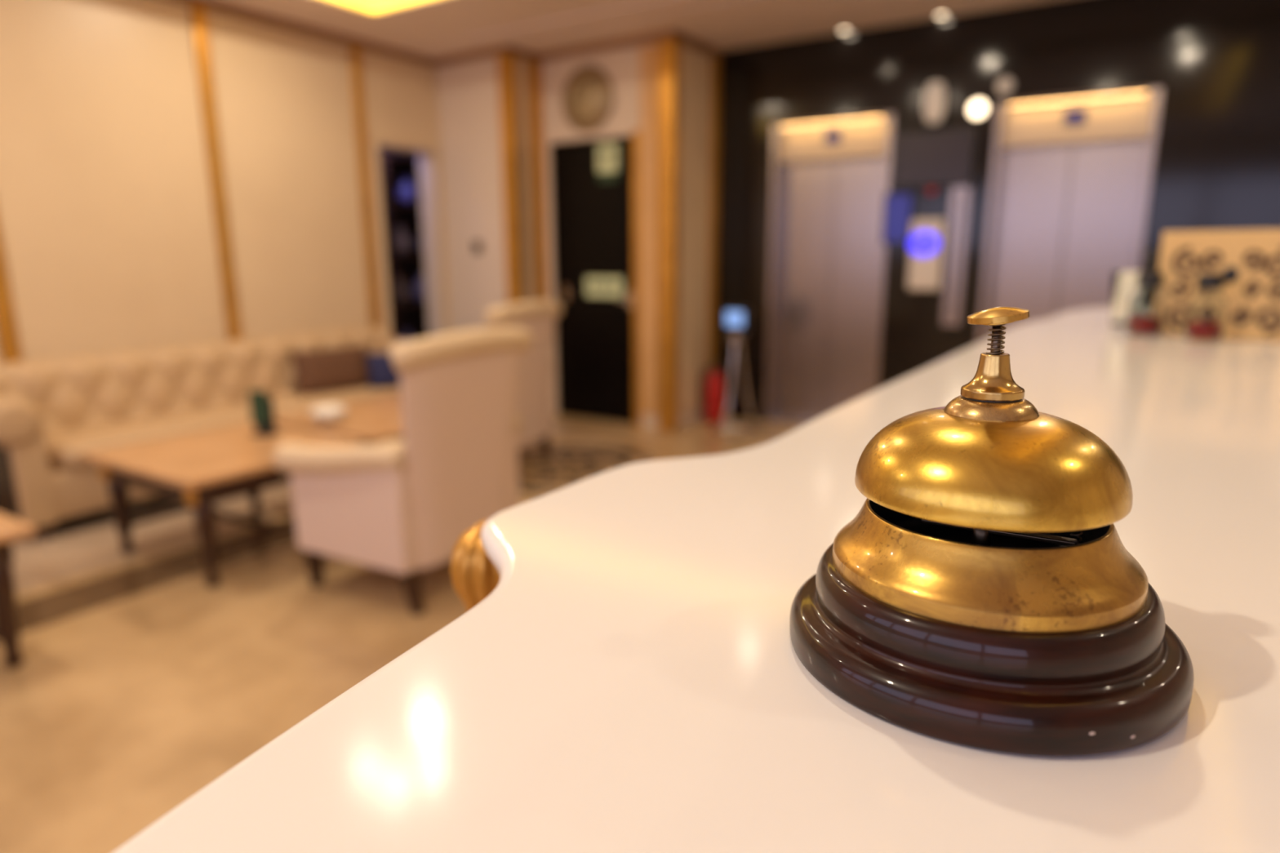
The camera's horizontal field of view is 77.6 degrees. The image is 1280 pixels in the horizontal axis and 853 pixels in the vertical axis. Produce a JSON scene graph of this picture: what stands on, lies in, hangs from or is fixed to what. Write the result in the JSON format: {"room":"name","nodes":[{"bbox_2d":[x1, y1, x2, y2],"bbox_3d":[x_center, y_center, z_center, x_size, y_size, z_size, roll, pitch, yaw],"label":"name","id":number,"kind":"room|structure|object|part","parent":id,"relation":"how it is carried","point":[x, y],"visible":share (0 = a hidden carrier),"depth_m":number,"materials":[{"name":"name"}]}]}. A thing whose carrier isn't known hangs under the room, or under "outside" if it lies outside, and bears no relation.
{"room":"hotel lobby","nodes":[
{"label":"hotel lobby","id":0,"kind":"room"},
{"bbox_2d":[0,0,448,363],"bbox_3d":[-3.174,-0.842,3.577,0.185,2.595,6.296,7,14,32],"label":"wall","id":1,"kind":"structure","parent":0,"point":[173,173],"depth_m":4.41,"materials":[{"name":"beige paint"}]},
{"bbox_3d":[-2.718,-1.004,4.149,0.018,2.425,1.030,7,14,32],"label":"wall panel","id":2,"kind":"part","parent":1,"relation":"part of","materials":[{"name":"beige paint"}]},
{"bbox_3d":[-2.140,-1.200,5.036,0.018,2.425,0.943,7,14,32],"label":"wall panel","id":3,"kind":"part","parent":1,"relation":"part of","materials":[{"name":"beige paint"}]},
{"bbox_3d":[-1.666,-2.282,5.572,0.018,0.545,0.665,7,14,32],"label":"wall panel","id":4,"kind":"part","parent":1,"relation":"part of","materials":[{"name":"beige paint"}]},
{"bbox_3d":[-1.653,-1.038,5.841,0.030,2.000,0.610,7,14,32],"label":"door frame","id":5,"kind":"part","parent":1,"relation":"part of","materials":[{"name":"beige wood"}]},
{"bbox_2d":[172,0,722,66],"bbox_3d":[-2.082,-2.066,3.180,1.875,0.045,6.959,7,14,32],"label":"trim","id":6,"kind":"structure","parent":1,"relation":"attached to","point":[211,5],"depth_m":5.25,"materials":[{"name":"brown wood"}]},
{"bbox_2d":[377,147,417,156],"bbox_3d":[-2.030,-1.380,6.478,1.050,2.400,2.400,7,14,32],"label":"door frame","id":7,"kind":"structure","parent":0,"point":[380,149],"depth_m":6.94,"materials":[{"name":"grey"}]},
{"bbox_2d":[0,413,800,852],"bbox_3d":[-0.355,0.710,2.760,8.442,0.122,7.409,7,14,32],"label":"floor","id":8,"kind":"structure","parent":0,"point":[114,715],"depth_m":2.55,"materials":[{"name":"beige tile"}]},
{"bbox_2d":[0,512,35,668],"bbox_3d":[-2.321,0.534,2.303,0.780,0.440,0.750,7,14,32],"label":"coffee table","id":9,"kind":"object","parent":8,"relation":"on","point":[11,529],"visible":1,"depth_m":2.37,"materials":[{"name":"brown wood"}]},
{"bbox_3d":[-1.908,0.529,2.385,0.076,0.410,0.076,7,14,32],"label":"leg","id":10,"kind":"part","parent":9,"relation":"part of","materials":[{"name":"brown wood"}]},
{"bbox_2d":[0,325,411,537],"bbox_3d":[-2.204,-0.100,4.520,0.630,0.735,2.638,7,14,32],"label":"tufted sofa","id":11,"kind":"object","parent":8,"relation":"on","point":[53,411],"visible":0.68,"depth_m":3.96,"materials":[{"name":"beige fabric"}]},
{"bbox_3d":[-2.882,0.229,3.529,0.520,0.340,0.011,7,14,32],"label":"panel","id":12,"kind":"part","parent":11,"relation":"part of","materials":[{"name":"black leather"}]},
{"bbox_3d":[-2.863,0.134,3.521,0.600,0.570,0.199,7,14,32],"label":"armrest","id":13,"kind":"part","parent":11,"relation":"part of","materials":[{"name":"beige fabric"}]},
{"bbox_3d":[-2.624,0.452,3.532,0.056,0.080,0.055,7,14,32],"label":"leg","id":14,"kind":"part","parent":11,"relation":"part of","materials":[{"name":"brown wood"}]},
{"bbox_3d":[-2.199,0.079,4.556,0.560,0.210,2.380,7,14,32],"label":"seat","id":15,"kind":"part","parent":11,"relation":"part of","materials":[{"name":"beige fabric"}]},
{"bbox_2d":[44,402,280,469],"bbox_3d":[-2.432,0.027,4.047,0.490,0.110,1.062,7,14,32],"label":"seat cushion","id":16,"kind":"object","parent":11,"relation":"on","point":[65,444],"depth_m":3.88,"materials":[{"name":"fabric"}]},
{"bbox_2d":[240,386,400,415],"bbox_3d":[-1.858,-0.168,4.929,0.490,0.110,1.062,7,14,32],"label":"seat cushion","id":17,"kind":"object","parent":11,"relation":"on","point":[286,402],"depth_m":4.70,"materials":[{"name":"fabric"}]},
{"bbox_2d":[288,344,369,395],"bbox_3d":[-1.894,-0.350,4.918,0.171,0.269,0.500,11,16,41],"label":"cushion","id":18,"kind":"object","parent":11,"relation":"on","point":[322,371],"visible":0.96,"depth_m":4.84,"materials":[{"name":"brown fabric"}]},
{"bbox_2d":[365,352,400,389],"bbox_3d":[-1.586,-0.356,5.032,0.260,0.233,0.124,-7,14,-27],"label":"cushion","id":19,"kind":"object","parent":11,"relation":"on","point":[383,373],"visible":0.67,"depth_m":4.97,"materials":[{"name":"blue fabric"}]},
{"bbox_3d":[-1.554,-0.311,5.530,0.600,0.570,0.199,7,14,32],"label":"armrest","id":20,"kind":"part","parent":11,"relation":"part of","materials":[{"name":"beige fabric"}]},
{"bbox_2d":[80,421,363,587],"bbox_3d":[-1.728,0.299,3.370,0.810,0.440,0.750,7,14,32],"label":"coffee table","id":21,"kind":"object","parent":8,"relation":"on","point":[201,469],"visible":0.83,"depth_m":3.17,"materials":[{"name":"brown wood"}]},
{"bbox_3d":[-2.153,0.331,3.302,0.076,0.410,0.076,7,14,32],"label":"leg","id":22,"kind":"part","parent":21,"relation":"part of","materials":[{"name":"brown wood"}]},
{"bbox_3d":[-1.613,0.401,2.966,0.076,0.410,0.076,7,14,32],"label":"leg","id":23,"kind":"part","parent":21,"relation":"part of","materials":[{"name":"brown wood"}]},
{"bbox_3d":[-1.842,0.225,3.780,0.076,0.410,0.076,7,14,32],"label":"leg","id":24,"kind":"part","parent":21,"relation":"part of","materials":[{"name":"brown wood"}]},
{"bbox_2d":[248,390,279,435],"bbox_3d":[-1.666,-0.063,3.521,0.105,0.200,0.060,1,12,7],"label":"holder","id":25,"kind":"object","parent":21,"relation":"on","point":[261,406],"visible":1,"depth_m":3.51,"materials":[{"name":"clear plastic"}]},
{"bbox_2d":[274,395,404,444],"bbox_3d":[-1.291,0.148,4.050,0.800,0.440,0.765,7,14,32],"label":"coffee table","id":26,"kind":"object","parent":8,"relation":"on","point":[372,421],"visible":0.23,"depth_m":3.81,"materials":[{"name":"brown wood"}]},
{"bbox_2d":[309,404,347,422],"bbox_3d":[-1.483,-0.064,3.792,0.170,0.085,0.170,7,14,32],"label":"bowl","id":27,"kind":"object","parent":26,"relation":"on","point":[327,413],"visible":1,"depth_m":3.74,"materials":[{"name":"white ceramic"}]},
{"bbox_3d":[-1.483,-0.091,3.786,0.166,0.029,0.166,7,14,32],"label":"lid","id":28,"kind":"part","parent":27,"relation":"part of","materials":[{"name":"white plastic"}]},
{"bbox_2d":[272,326,533,615],"bbox_3d":[-0.842,0.105,3.002,0.680,0.965,0.736,6,14,28],"label":"armchair","id":29,"kind":"object","parent":8,"relation":"on","point":[402,507],"visible":0.95,"depth_m":2.76,"materials":[{"name":"beige fabric"}]},
{"bbox_3d":[-1.219,0.522,2.989,0.056,0.160,0.056,6,14,28],"label":"leg","id":30,"kind":"part","parent":29,"relation":"part of","materials":[{"name":"brown wood"}]},
{"bbox_3d":[-1.034,0.115,2.746,0.567,0.156,0.109,6,14,28],"label":"armrest","id":31,"kind":"part","parent":29,"relation":"part of","materials":[{"name":"beige fabric"}]},
{"bbox_3d":[-1.016,0.278,2.794,0.540,0.398,0.060,6,14,28],"label":"arm panel","id":32,"kind":"part","parent":29,"relation":"part of","materials":[{"name":"beige fabric"}]},
{"bbox_2d":[374,439,404,445],"bbox_3d":[-0.933,0.161,3.065,0.470,0.110,0.450,6,14,28],"label":"seat cushion","id":33,"kind":"object","parent":29,"relation":"on","point":[395,442],"depth_m":3.24,"materials":[{"name":"beige fabric"}]},
{"bbox_3d":[-0.793,0.569,2.763,0.083,0.160,0.056,6,14,28],"label":"leg","id":34,"kind":"part","parent":29,"relation":"part of","materials":[{"name":"brown wood"}]},
{"bbox_3d":[-0.637,0.068,2.881,0.175,0.768,0.650,6,14,28],"label":"backrest","id":35,"kind":"part","parent":29,"relation":"part of","materials":[{"name":"beige fabric"}]},
{"bbox_3d":[-0.735,-0.004,3.284,0.567,0.156,0.109,6,14,28],"label":"armrest","id":36,"kind":"part","parent":29,"relation":"part of","materials":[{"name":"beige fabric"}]},
{"bbox_3d":[-0.875,0.319,3.068,0.540,0.200,0.580,6,14,28],"label":"seat","id":37,"kind":"part","parent":29,"relation":"part of","materials":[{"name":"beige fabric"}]},
{"bbox_3d":[-0.735,0.166,3.300,0.540,0.398,0.060,6,14,28],"label":"arm panel","id":38,"kind":"part","parent":29,"relation":"part of","materials":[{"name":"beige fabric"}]},
{"bbox_2d":[378,151,428,339],"bbox_3d":[-1.889,-1.279,6.955,0.450,2.000,1.060,7,14,32],"label":"display shelf","id":39,"kind":"object","parent":8,"relation":"on","point":[411,315],"visible":0.19,"depth_m":6.86,"materials":[{"name":"brown wood"}]},
{"bbox_2d":[392,226,411,253],"bbox_3d":[-1.988,-1.544,6.597,0.170,0.220,0.170,7,14,32],"label":"vase","id":40,"kind":"object","parent":39,"relation":"on","point":[402,244],"visible":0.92,"depth_m":6.55,"materials":[{"name":"grey ceramic"}]},
{"bbox_2d":[395,275,409,302],"bbox_3d":[-2.013,-1.144,6.641,0.170,0.220,0.170,7,14,32],"label":"vase","id":41,"kind":"object","parent":39,"relation":"on","point":[402,292],"visible":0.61,"depth_m":6.59,"materials":[{"name":"grey ceramic"}]},
{"bbox_2d":[395,176,417,203],"bbox_3d":[-1.937,-1.953,6.594,0.170,0.220,0.170,7,14,32],"label":"vase","id":42,"kind":"object","parent":39,"relation":"on","point":[406,190],"visible":0.83,"depth_m":6.54,"materials":[{"name":"blue ceramic"}]},
{"bbox_2d":[400,328,415,340],"bbox_3d":[-1.984,-0.713,6.778,0.170,0.220,0.170,7,14,32],"label":"vase","id":43,"kind":"object","parent":39,"relation":"on","point":[406,335],"visible":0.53,"depth_m":6.73,"materials":[{"name":"blue ceramic"}]},
{"bbox_2d":[411,275,426,301],"bbox_3d":[-1.879,-1.189,6.847,0.170,0.220,0.170,7,14,32],"label":"vase","id":44,"kind":"object","parent":39,"relation":"on","point":[419,291],"visible":0.8,"depth_m":6.79,"materials":[{"name":"blue ceramic"}]},
{"bbox_2d":[417,233,423,253],"bbox_3d":[-1.827,-1.599,6.844,0.170,0.220,0.170,7,14,32],"label":"vase","id":45,"kind":"object","parent":39,"relation":"on","point":[420,237],"visible":0.16,"depth_m":6.79,"materials":[{"name":"blue ceramic"}]},
{"bbox_2d":[400,300,562,459],"bbox_3d":[-0.874,-0.242,4.600,0.680,0.965,0.736,5,13,24],"label":"armchair","id":46,"kind":"object","parent":8,"relation":"on","point":[534,402],"visible":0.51,"depth_m":4.52,"materials":[{"name":"beige fabric"}]},
{"bbox_3d":[-0.663,-0.283,4.493,0.175,0.768,0.650,5,13,24],"label":"backrest","id":47,"kind":"part","parent":46,"relation":"part of","materials":[{"name":"beige fabric"}]},
{"bbox_3d":[-0.579,0.115,4.845,0.083,0.160,0.056,5,13,24],"label":"leg","id":48,"kind":"part","parent":46,"relation":"part of","materials":[{"name":"brown wood"}]},
{"bbox_3d":[-0.909,-0.028,4.664,0.540,0.200,0.580,5,13,24],"label":"seat","id":49,"kind":"part","parent":46,"relation":"part of","materials":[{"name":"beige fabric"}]},
{"bbox_3d":[-0.788,-0.183,4.905,0.540,0.398,0.060,5,13,24],"label":"arm panel","id":50,"kind":"part","parent":46,"relation":"part of","materials":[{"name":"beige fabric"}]},
{"bbox_3d":[-0.789,-0.353,4.889,0.567,0.156,0.109,5,13,24],"label":"armrest","id":51,"kind":"part","parent":46,"relation":"part of","materials":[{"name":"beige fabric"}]},
{"bbox_2d":[517,445,656,495],"bbox_3d":[-0.410,0.242,4.629,1.080,0.002,1.080,7,14,32],"label":"medallion","id":52,"kind":"object","parent":8,"relation":"on","point":[575,476],"visible":0.52,"depth_m":4.74,"materials":[{"name":"tile"}]},
{"bbox_2d":[111,306,1279,852],"bbox_3d":[0.673,0.524,0.740,1.086,1.095,2.651,7,14,32],"label":"countertop","id":53,"kind":"structure","parent":8,"relation":"on","point":[621,672],"depth_m":0.23,"materials":[{"name":"white stone"}]},
{"bbox_2d":[789,306,1194,756],"bbox_3d":[0.107,0.019,0.244,0.116,0.110,0.116,2,13,11],"label":"bell","id":54,"kind":"object","parent":53,"relation":"on","point":[984,591],"visible":1,"depth_m":0.21,"materials":[{"name":"gold metal"}]},
{"bbox_3d":[0.106,0.035,0.248,0.006,0.015,0.006,7,14,32],"label":"striker post","id":55,"kind":"part","parent":54,"relation":"part of","materials":[{"name":"grey metal"}]},
{"bbox_2d":[962,396,1022,402],"bbox_3d":[0.106,-0.009,0.239,0.016,0.001,0.016,6,14,32],"label":"washer","id":56,"kind":"object","parent":54,"relation":"in","point":[962,397],"depth_m":0.23,"materials":[{"name":"gold metal"}]},
{"bbox_3d":[0.105,-0.023,0.236,0.003,0.018,0.003,7,14,32],"label":"plunger rod","id":57,"kind":"part","parent":54,"relation":"part of","materials":[{"name":"silver metal"}]},
{"bbox_3d":[0.110,0.032,0.245,0.044,0.002,0.004,7,14,32],"label":"striker arm","id":58,"kind":"part","parent":54,"relation":"part of","materials":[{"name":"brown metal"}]},
{"bbox_2d":[1110,271,1151,326],"bbox_3d":[0.834,-0.217,1.351,0.064,0.090,0.064,7,14,32],"label":"glass tumbler","id":59,"kind":"object","parent":53,"relation":"on","point":[1124,283],"visible":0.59,"depth_m":1.34,"materials":[{"name":"white glass"}]},
{"bbox_2d":[1126,271,1164,336],"bbox_3d":[0.763,-0.185,1.198,0.044,0.093,0.044,7,14,32],"label":"glass bottle","id":60,"kind":"object","parent":53,"relation":"on","point":[1146,305],"visible":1,"depth_m":1.18,"materials":[{"name":"clear glass"}]},
{"bbox_2d":[1146,246,1155,271],"bbox_3d":[0.927,-0.255,1.427,0.060,0.131,0.060,7,14,32],"label":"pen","id":61,"kind":"object","parent":53,"relation":"on","point":[1149,253],"visible":0.05,"depth_m":1.43,"materials":[{"name":"black plastic"}]},
{"bbox_2d":[1183,273,1226,342],"bbox_3d":[0.791,-0.166,1.111,0.044,0.093,0.044,7,14,32],"label":"glass bottle","id":62,"kind":"object","parent":53,"relation":"on","point":[1206,309],"visible":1,"depth_m":1.10,"materials":[{"name":"clear glass"}]},
{"bbox_2d":[1158,229,1279,342],"bbox_3d":[0.840,-0.202,1.136,0.014,0.152,0.178,-12,17,-42],"label":"decorative panel","id":63,"kind":"object","parent":53,"relation":"on","point":[1249,260],"visible":0.78,"depth_m":1.13,"materials":[{"name":"brown"}]},
{"bbox_2d":[701,362,727,423],"bbox_3d":[0.550,-0.249,5.837,0.178,0.438,0.136,7,14,32],"label":"fire extinguisher","id":64,"kind":"object","parent":8,"relation":"on","point":[714,383],"visible":0.97,"depth_m":5.79,"materials":[{"name":"red paint"}]},
{"bbox_3d":[0.582,-0.446,5.773,0.100,0.028,0.020,7,14,32],"label":"lever","id":65,"kind":"part","parent":64,"relation":"part of","materials":[{"name":"black plastic"}]},
{"bbox_2d":[710,306,759,436],"bbox_3d":[0.658,-0.386,5.470,0.340,0.860,0.340,7,14,32],"label":"stand","id":66,"kind":"object","parent":8,"relation":"on","point":[736,319],"visible":1,"depth_m":5.41,"materials":[{"name":"silver metal"}]},
{"bbox_3d":[0.619,-0.308,5.564,0.021,0.655,0.151,-7,14,-27],"label":"leg","id":67,"kind":"part","parent":66,"relation":"part of","materials":[{"name":"silver metal"}]},
{"bbox_3d":[0.613,-0.277,5.420,0.022,0.655,0.151,7,14,32],"label":"leg","id":68,"kind":"part","parent":66,"relation":"part of","materials":[{"name":"silver metal"}]},
{"bbox_3d":[0.743,-0.292,5.486,0.151,0.655,0.021,0,12,2],"label":"leg","id":69,"kind":"part","parent":66,"relation":"part of","materials":[{"name":"silver metal"}]},
{"bbox_2d":[434,37,720,431],"bbox_3d":[-0.542,-1.329,5.753,2.228,2.595,0.739,1,12,7],"label":"wall","id":70,"kind":"structure","parent":0,"point":[500,116],"depth_m":5.61,"materials":[{"name":"beige paint"}]},
{"bbox_2d":[472,240,482,253],"bbox_3d":[-1.201,-1.325,5.876,0.090,0.090,0.015,7,14,32],"label":"light switch","id":71,"kind":"object","parent":70,"relation":"attached to","point":[477,245],"visible":1,"depth_m":5.87,"materials":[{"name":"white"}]},
{"bbox_3d":[-0.820,-1.354,5.781,0.015,2.435,0.108,7,14,32],"label":"wall panel","id":72,"kind":"part","parent":70,"relation":"part of","materials":[{"name":"brown wood"}]},
{"bbox_2d":[561,64,613,131],"bbox_3d":[-0.367,-2.253,5.469,0.430,0.430,0.045,7,14,32],"label":"wall clock","id":73,"kind":"object","parent":70,"relation":"attached to","point":[588,95],"visible":1,"depth_m":5.46,"materials":[{"name":"brown metal"}]},
{"bbox_2d":[551,136,634,423],"bbox_3d":[-0.341,-1.027,5.759,0.724,1.990,0.129,7,14,32],"label":"door","id":74,"kind":"structure","parent":70,"relation":"in","point":[593,219],"depth_m":5.76,"materials":[{"name":"black paint"}]},
{"bbox_3d":[-0.552,-0.986,5.904,0.050,0.120,0.008,7,14,32],"label":"handle","id":75,"kind":"part","parent":74,"relation":"part of","materials":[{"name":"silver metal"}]},
{"bbox_3d":[-0.536,-0.975,5.855,0.100,0.018,0.059,7,14,32],"label":"lever","id":76,"kind":"part","parent":74,"relation":"part of","materials":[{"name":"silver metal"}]},
{"bbox_3d":[-0.339,-1.493,5.665,0.560,0.750,0.012,7,14,32],"label":"panel","id":77,"kind":"part","parent":74,"relation":"part of","materials":[{"name":"black glass"}]},
{"bbox_3d":[-0.334,-0.540,5.872,0.560,0.700,0.012,7,14,32],"label":"panel","id":78,"kind":"part","parent":74,"relation":"part of","materials":[{"name":"black paint"}]},
{"bbox_2d":[585,276,622,297],"bbox_3d":[-0.258,-0.999,5.698,0.320,0.140,0.005,7,14,32],"label":"plate","id":79,"kind":"object","parent":74,"relation":"attached to","point":[601,286],"visible":1,"depth_m":5.69,"materials":[{"name":"green"}]},
{"bbox_2d":[596,142,617,182],"bbox_3d":[-0.225,-1.819,5.494,0.170,0.250,0.006,7,14,32],"label":"door sign","id":80,"kind":"object","parent":74,"relation":"attached to","point":[607,153],"visible":1,"depth_m":5.49,"materials":[{"name":"green"}]},
{"bbox_3d":[-0.119,-0.892,5.602,0.100,0.018,0.059,7,14,32],"label":"lever","id":81,"kind":"part","parent":74,"relation":"part of","materials":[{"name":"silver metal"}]},
{"bbox_3d":[-0.067,-0.893,5.608,0.050,0.120,0.008,7,14,32],"label":"handle","id":82,"kind":"part","parent":74,"relation":"part of","materials":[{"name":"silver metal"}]},
{"bbox_2d":[470,0,746,46],"bbox_3d":[1.635,-2.189,3.597,6.300,0.020,0.280,7,14,32],"label":"trim","id":83,"kind":"structure","parent":70,"relation":"attached to","point":[648,3],"depth_m":4.75,"materials":[{"name":"beige paint"}]},
{"bbox_3d":[0.060,-1.281,5.423,0.123,2.435,0.020,7,14,32],"label":"wall panel","id":84,"kind":"part","parent":70,"relation":"part of","materials":[{"name":"brown wood"}]},
{"bbox_3d":[0.376,-1.314,5.565,0.015,2.435,0.405,7,14,32],"label":"wall panel","id":85,"kind":"part","parent":70,"relation":"part of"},
{"bbox_2d":[211,0,1052,58],"bbox_3d":[0.075,-2.024,1.784,7.392,0.445,7.359,7,14,32],"label":"ceiling","id":86,"kind":"structure","parent":0,"point":[429,28],"depth_m":4.77,"materials":[{"name":"beige paint"}]},
{"bbox_2d":[338,0,417,11],"bbox_3d":[-0.540,-1.953,2.189,4.400,0.110,3.140,7,14,32],"label":"light strip","id":87,"kind":"object","parent":86,"relation":"attached to","point":[373,5],"visible":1,"depth_m":4.57,"materials":[{"name":"yellow"}]},
{"bbox_2d":[836,27,851,32],"bbox_3d":[1.292,-2.507,5.036,0.090,0.008,0.090,7,14,32],"label":"recessed light","id":88,"kind":"object","parent":86,"relation":"in","point":[842,29],"visible":1,"depth_m":5.03,"materials":[{"name":"silver metal"}]},
{"bbox_2d":[933,12,949,17],"bbox_3d":[1.790,-2.442,4.726,0.090,0.008,0.090,7,14,32],"label":"recessed light","id":89,"kind":"object","parent":86,"relation":"in","point":[942,15],"visible":1,"depth_m":4.72,"materials":[{"name":"silver metal"}]},
{"bbox_2d":[869,499,1110,548],"bbox_3d":[0.106,0.034,0.248,0.068,0.017,0.068,7,14,32],"label":"slot","id":90,"kind":"object","parent":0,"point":[893,523],"depth_m":0.23,"materials":[{"name":"black metal"}]},
{"bbox_2d":[715,0,1279,421],"bbox_3d":[2.792,-1.095,4.596,5.157,2.595,0.250,7,14,32],"label":"wall","id":91,"kind":"structure","parent":0,"point":[1215,63],"depth_m":4.74,"materials":[{"name":"black stone"}]},
{"bbox_2d":[764,112,894,425],"bbox_3d":[1.310,-1.025,5.524,0.824,2.079,0.235,7,14,32],"label":"door","id":92,"kind":"structure","parent":91,"relation":"in","point":[830,178],"depth_m":5.54,"materials":[{"name":"silver metal"}]},
{"bbox_3d":[1.324,-0.018,5.759,0.824,0.012,0.200,7,14,32],"label":"sill","id":93,"kind":"part","parent":92,"relation":"part of","materials":[{"name":"metal"}]},
{"bbox_3d":[1.179,-0.939,5.693,0.375,1.820,0.030,7,14,32],"label":"panel","id":94,"kind":"part","parent":92,"relation":"part of","materials":[{"name":"silver metal"}]},
{"bbox_3d":[1.498,-0.897,5.494,0.375,1.820,0.030,7,14,32],"label":"panel","id":95,"kind":"part","parent":92,"relation":"part of","materials":[{"name":"silver metal"}]},
{"bbox_2d":[881,191,914,244],"bbox_3d":[1.656,-1.337,5.113,0.180,0.320,0.028,7,14,32],"label":"screen","id":96,"kind":"object","parent":91,"relation":"attached to","point":[898,206],"visible":0.89,"depth_m":5.10,"materials":[{"name":"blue plastic"}]},
{"bbox_2d":[907,218,945,290],"bbox_3d":[1.807,-1.087,5.041,0.204,0.440,0.076,7,14,32],"label":"reader","id":97,"kind":"object","parent":91,"relation":"attached to","point":[926,244],"visible":1,"depth_m":5.01,"materials":[{"name":"white plastic"}]},
{"bbox_2d":[908,231,939,256],"bbox_3d":[1.784,-1.151,5.005,0.187,0.153,0.016,7,14,32],"label":"light","id":98,"kind":"object","parent":97,"relation":"attached to","point":[922,243],"depth_m":5.00,"materials":[{"name":"blue"}]},
{"bbox_2d":[924,187,937,195],"bbox_3d":[1.822,-1.482,4.978,0.076,0.076,0.020,7,14,32],"label":"warning lamp","id":99,"kind":"object","parent":91,"relation":"attached to","point":[931,191],"visible":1,"depth_m":4.97,"materials":[{"name":"red"}]},
{"bbox_2d":[890,126,977,189],"bbox_3d":[1.812,-1.655,4.926,0.490,0.340,0.053,7,14,32],"label":"wall monitor","id":100,"kind":"object","parent":91,"relation":"attached to","point":[940,157],"visible":1,"depth_m":4.90,"materials":[{"name":"black plastic"}]},
{"bbox_2d":[923,81,946,123],"bbox_3d":[1.787,-1.960,4.822,0.120,0.240,0.140,7,14,32],"label":"wall lamp","id":101,"kind":"object","parent":91,"relation":"attached to","point":[935,95],"visible":1,"depth_m":4.77,"materials":[{"name":"beige"}]},
{"bbox_2d":[941,186,970,325],"bbox_3d":[1.973,-1.063,4.976,0.110,0.860,0.014,7,14,32],"label":"panel","id":102,"kind":"object","parent":91,"relation":"attached to","point":[960,196],"visible":1,"depth_m":4.97,"materials":[{"name":"grey metal"}]},
{"bbox_2d":[968,99,986,117],"bbox_3d":[2.010,-1.892,4.737,0.100,0.100,0.075,7,14,32],"label":"wall spotlight","id":103,"kind":"object","parent":91,"relation":"attached to","point":[977,108],"visible":1,"depth_m":4.71,"materials":[{"name":"beige"}]},
{"bbox_2d":[996,77,1013,93],"bbox_3d":[2.127,-1.989,4.639,0.090,0.090,0.075,7,14,32],"label":"wall spotlight","id":104,"kind":"object","parent":91,"relation":"attached to","point":[1005,85],"visible":1,"depth_m":4.62,"materials":[{"name":"beige"}]},
{"bbox_2d":[976,86,1163,342],"bbox_3d":[2.510,-0.869,4.777,0.826,2.079,0.235,7,14,32],"label":"door","id":105,"kind":"structure","parent":91,"relation":"in","point":[1113,135],"depth_m":4.70,"materials":[{"name":"silver metal"}]},
{"bbox_3d":[2.379,-0.782,4.946,0.376,1.820,0.030,7,14,32],"label":"panel","id":106,"kind":"part","parent":105,"relation":"part of","materials":[{"name":"silver metal"}]},
{"bbox_3d":[2.700,-0.741,4.746,0.376,1.820,0.030,7,14,32],"label":"panel","id":107,"kind":"part","parent":105,"relation":"part of","materials":[{"name":"silver metal"}]}
]}

